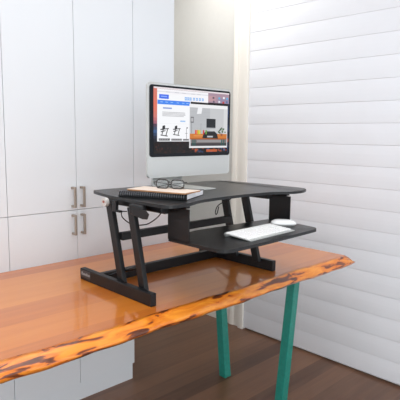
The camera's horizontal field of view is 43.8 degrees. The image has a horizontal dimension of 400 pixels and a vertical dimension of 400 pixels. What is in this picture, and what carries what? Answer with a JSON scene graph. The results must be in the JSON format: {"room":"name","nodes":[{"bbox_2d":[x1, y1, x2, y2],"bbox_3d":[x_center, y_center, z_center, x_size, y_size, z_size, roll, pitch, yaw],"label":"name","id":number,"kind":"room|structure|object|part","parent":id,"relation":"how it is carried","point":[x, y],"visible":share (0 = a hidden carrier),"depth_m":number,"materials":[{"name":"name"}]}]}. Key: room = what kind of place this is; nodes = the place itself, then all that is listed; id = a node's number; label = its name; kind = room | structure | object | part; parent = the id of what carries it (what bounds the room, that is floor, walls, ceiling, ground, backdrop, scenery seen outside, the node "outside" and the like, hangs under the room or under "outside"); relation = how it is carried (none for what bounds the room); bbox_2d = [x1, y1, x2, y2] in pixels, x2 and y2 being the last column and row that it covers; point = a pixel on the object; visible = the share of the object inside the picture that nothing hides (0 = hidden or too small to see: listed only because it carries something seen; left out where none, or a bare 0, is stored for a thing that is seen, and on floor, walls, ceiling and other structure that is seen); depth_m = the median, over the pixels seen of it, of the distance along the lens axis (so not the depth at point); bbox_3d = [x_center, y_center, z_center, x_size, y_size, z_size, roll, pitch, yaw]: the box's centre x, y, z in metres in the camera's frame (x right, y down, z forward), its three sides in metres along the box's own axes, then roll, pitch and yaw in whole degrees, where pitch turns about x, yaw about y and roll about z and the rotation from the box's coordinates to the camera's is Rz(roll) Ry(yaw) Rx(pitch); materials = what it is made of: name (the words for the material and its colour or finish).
{"room":"home office","nodes":[
{"label":"home office","id":0,"kind":"room"},
{"bbox_2d":[80,315,399,399],"bbox_3d":[-0.214,1.345,0.586,5.350,0.100,5.380,-7,10,-44],"label":"floor","id":1,"kind":"structure","parent":0,"point":[180,361],"depth_m":2.87,"materials":[{"name":"brown wood"}]},
{"bbox_2d":[0,41,14,399],"bbox_3d":[-1.374,-0.194,2.207,0.680,2.500,0.907,-7,10,-44],"label":"tall cabinet","id":2,"kind":"object","parent":1,"relation":"on","point":[7,388],"visible":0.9,"depth_m":2.17,"materials":[{"name":"white paint"}]},
{"bbox_3d":[-0.962,-0.659,1.970,0.338,1.506,0.020,-7,10,-44],"label":"door","id":3,"kind":"part","parent":2,"relation":"part of","materials":[{"name":"white paint"}]},
{"bbox_3d":[-0.976,0.531,2.127,0.338,0.892,0.020,-7,10,-44],"label":"door","id":4,"kind":"part","parent":2,"relation":"part of","materials":[{"name":"white paint"}]},
{"bbox_2d":[0,0,133,399],"bbox_3d":[-0.885,-0.251,2.678,0.680,2.500,0.907,-7,10,-44],"label":"tall cabinet","id":5,"kind":"object","parent":1,"relation":"on","point":[67,65],"visible":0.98,"depth_m":2.35,"materials":[{"name":"white paint"}]},
{"bbox_3d":[-0.718,-0.687,2.206,0.339,1.506,0.020,-7,10,-44],"label":"door","id":6,"kind":"part","parent":5,"relation":"part of","materials":[{"name":"white paint"}]},
{"bbox_3d":[-0.731,0.503,2.363,0.339,0.892,0.020,-7,10,-44],"label":"door","id":7,"kind":"part","parent":5,"relation":"part of","materials":[{"name":"white paint"}]},
{"bbox_3d":[-0.603,-0.013,2.376,0.011,0.100,0.036,-7,10,-44],"label":"pull handle","id":8,"kind":"part","parent":5,"relation":"part of","materials":[{"name":"silver metal"}]},
{"bbox_3d":[-0.604,0.120,2.393,0.011,0.099,0.036,-7,10,-44],"label":"pull handle","id":9,"kind":"part","parent":5,"relation":"part of","materials":[{"name":"silver metal"}]},
{"bbox_3d":[-0.567,-0.017,2.410,0.011,0.100,0.036,-7,10,-44],"label":"pull handle","id":10,"kind":"part","parent":5,"relation":"part of","materials":[{"name":"silver metal"}]},
{"bbox_3d":[-0.569,0.116,2.427,0.011,0.099,0.036,-7,10,-44],"label":"pull handle","id":11,"kind":"part","parent":5,"relation":"part of","materials":[{"name":"silver metal"}]},
{"bbox_3d":[-0.473,-0.716,2.441,0.338,1.506,0.020,-7,10,-44],"label":"door","id":12,"kind":"part","parent":5,"relation":"part of","materials":[{"name":"white paint"}]},
{"bbox_3d":[-0.487,0.475,2.599,0.338,0.892,0.020,-7,10,-44],"label":"door","id":13,"kind":"part","parent":5,"relation":"part of","materials":[{"name":"white paint"}]},
{"bbox_2d":[0,242,354,399],"bbox_3d":[-0.517,0.731,1.963,2.820,0.750,0.890,-7,10,-44],"label":"table","id":14,"kind":"object","parent":1,"relation":"on","point":[50,316],"visible":0.91,"depth_m":1.94,"materials":[{"name":"brown wood"}]},
{"bbox_2d":[80,181,315,306],"bbox_3d":[0.056,0.148,2.148,0.900,0.369,0.747,-7,10,-44],"label":"desk converter","id":15,"kind":"object","parent":14,"relation":"on","point":[211,242],"visible":0.97,"depth_m":1.96,"materials":[{"name":"black laminate"}]},
{"bbox_3d":[-0.329,0.167,1.954,0.019,0.305,0.117,-7,10,-44],"label":"lift arm","id":16,"kind":"part","parent":15,"relation":"part of","materials":[{"name":"black metal"}]},
{"bbox_3d":[-0.245,0.016,1.885,0.030,0.022,0.340,-7,10,-44],"label":"lift rail","id":17,"kind":"part","parent":15,"relation":"part of","materials":[{"name":"black plastic"}]},
{"bbox_3d":[-0.232,0.182,1.855,0.019,0.302,0.110,-7,10,-44],"label":"lift arm","id":18,"kind":"part","parent":15,"relation":"part of","materials":[{"name":"black metal"}]},
{"bbox_3d":[-0.212,0.050,1.770,0.004,0.034,0.097,-7,10,-44],"label":"release lever","id":19,"kind":"part","parent":15,"relation":"part of","materials":[{"name":"black plastic"}]},
{"bbox_2d":[118,186,203,199],"bbox_3d":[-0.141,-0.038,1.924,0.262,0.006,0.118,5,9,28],"label":"notebook","id":20,"kind":"object","parent":15,"relation":"on","point":[143,188],"visible":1,"depth_m":1.90,"materials":[{"name":"brown paper"}]},
{"bbox_2d":[154,179,186,188],"bbox_3d":[-0.116,-0.063,1.950,0.134,0.038,0.022,3,8,14],"label":"eyeglasses","id":21,"kind":"object","parent":20,"relation":"on","point":[160,183],"visible":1,"depth_m":1.94,"materials":[{"name":"black"}]},
{"bbox_2d":[168,208,189,242],"bbox_3d":[-0.075,0.089,1.809,0.012,0.122,0.116,-7,10,-44],"label":"bracket","id":22,"kind":"object","parent":15,"relation":"on","point":[178,218],"depth_m":1.80,"materials":[{"name":"black plastic"}]},
{"bbox_2d":[146,82,229,189],"bbox_3d":[-0.052,-0.281,2.238,0.490,0.454,0.237,-6,10,-43],"label":"desktop computer","id":23,"kind":"object","parent":15,"relation":"on","point":[188,127],"visible":0.91,"depth_m":2.19,"materials":[{"name":"white plastic"}]},
{"bbox_3d":[-0.033,-0.345,2.214,0.480,0.298,0.004,-6,10,-43],"label":"glass panel","id":24,"kind":"part","parent":23,"relation":"part of","materials":[{"name":"black"}]},
{"bbox_3d":[0.142,0.113,2.401,0.019,0.305,0.116,-7,10,-44],"label":"lift arm","id":25,"kind":"part","parent":15,"relation":"part of","materials":[{"name":"black metal"}]},
{"bbox_2d":[168,219,315,253],"bbox_3d":[0.191,0.134,1.981,0.623,0.012,0.324,-7,10,-44],"label":"keyboard tray","id":26,"kind":"object","parent":15,"relation":"on","point":[209,239],"depth_m":1.85,"materials":[{"name":"black laminate"}]},
{"bbox_3d":[0.235,0.128,2.307,0.019,0.302,0.120,-7,10,-44],"label":"lift arm","id":27,"kind":"part","parent":15,"relation":"part of","materials":[{"name":"black metal"}]},
{"bbox_2d":[224,223,293,241],"bbox_3d":[0.235,0.123,1.944,0.130,0.017,0.290,8,10,42],"label":"keyboard","id":28,"kind":"object","parent":15,"relation":"on","point":[254,233],"visible":1,"depth_m":1.92,"materials":[{"name":"white plastic"}]},
{"bbox_3d":[0.187,-0.034,2.302,0.030,0.022,0.340,-7,10,-44],"label":"lift rail","id":29,"kind":"part","parent":15,"relation":"part of","materials":[{"name":"black plastic"}]},
{"bbox_2d":[269,195,290,219],"bbox_3d":[0.358,0.039,2.227,0.012,0.122,0.116,-7,10,-44],"label":"bracket","id":30,"kind":"object","parent":15,"relation":"on","point":[279,205],"depth_m":2.22,"materials":[{"name":"black plastic"}]},
{"bbox_2d":[270,219,295,225],"bbox_3d":[0.359,0.095,2.138,0.111,0.026,0.060,0,8,-2],"label":"computer mouse","id":31,"kind":"object","parent":15,"relation":"on","point":[280,222],"visible":0.93,"depth_m":2.12,"materials":[{"name":"white plastic"}]},
{"bbox_3d":[0.123,0.655,2.815,0.048,0.692,0.115,-7,10,-44],"label":"leg","id":32,"kind":"part","parent":14,"relation":"part of","materials":[{"name":"teal paint"}]},
{"bbox_3d":[0.437,0.701,2.495,0.048,0.692,0.100,-7,10,-44],"label":"leg","id":33,"kind":"part","parent":14,"relation":"part of","materials":[{"name":"teal paint"}]},
{"bbox_2d":[174,0,399,384],"bbox_3d":[1.680,-0.200,2.136,0.232,2.600,5.260,-7,10,-44],"label":"wall","id":34,"kind":"structure","parent":0,"point":[324,112],"depth_m":2.94,"materials":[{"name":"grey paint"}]},
{"bbox_2d":[206,307,228,322],"bbox_3d":[-0.009,0.796,3.861,0.018,0.135,0.660,-7,10,-44],"label":"baseboard","id":35,"kind":"structure","parent":34,"relation":"attached to","point":[213,314],"depth_m":3.73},
{"bbox_2d":[229,0,250,328],"bbox_3d":[0.276,-0.384,3.409,0.038,2.600,0.138,-7,10,-44],"label":"trim","id":36,"kind":"structure","parent":34,"relation":"attached to","point":[242,22],"depth_m":3.37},
{"bbox_3d":[-2.029,-0.261,2.279,5.350,2.600,0.120,-7,10,-44],"label":"wall","id":37,"kind":"structure","parent":0,"visible":0},
{"bbox_2d":[132,0,173,246],"bbox_3d":[-0.548,-0.639,2.978,0.281,1.800,0.871,-7,10,-44],"label":"tall cabinet","id":38,"kind":"object","parent":37,"relation":"attached to","point":[152,20],"visible":0.06,"depth_m":2.64,"materials":[{"name":"white paint"}]},
{"bbox_3d":[-0.261,0.152,2.774,0.279,0.292,0.020,-7,10,-44],"label":"door","id":39,"kind":"part","parent":38,"relation":"part of","materials":[{"name":"white paint"}]}
]}

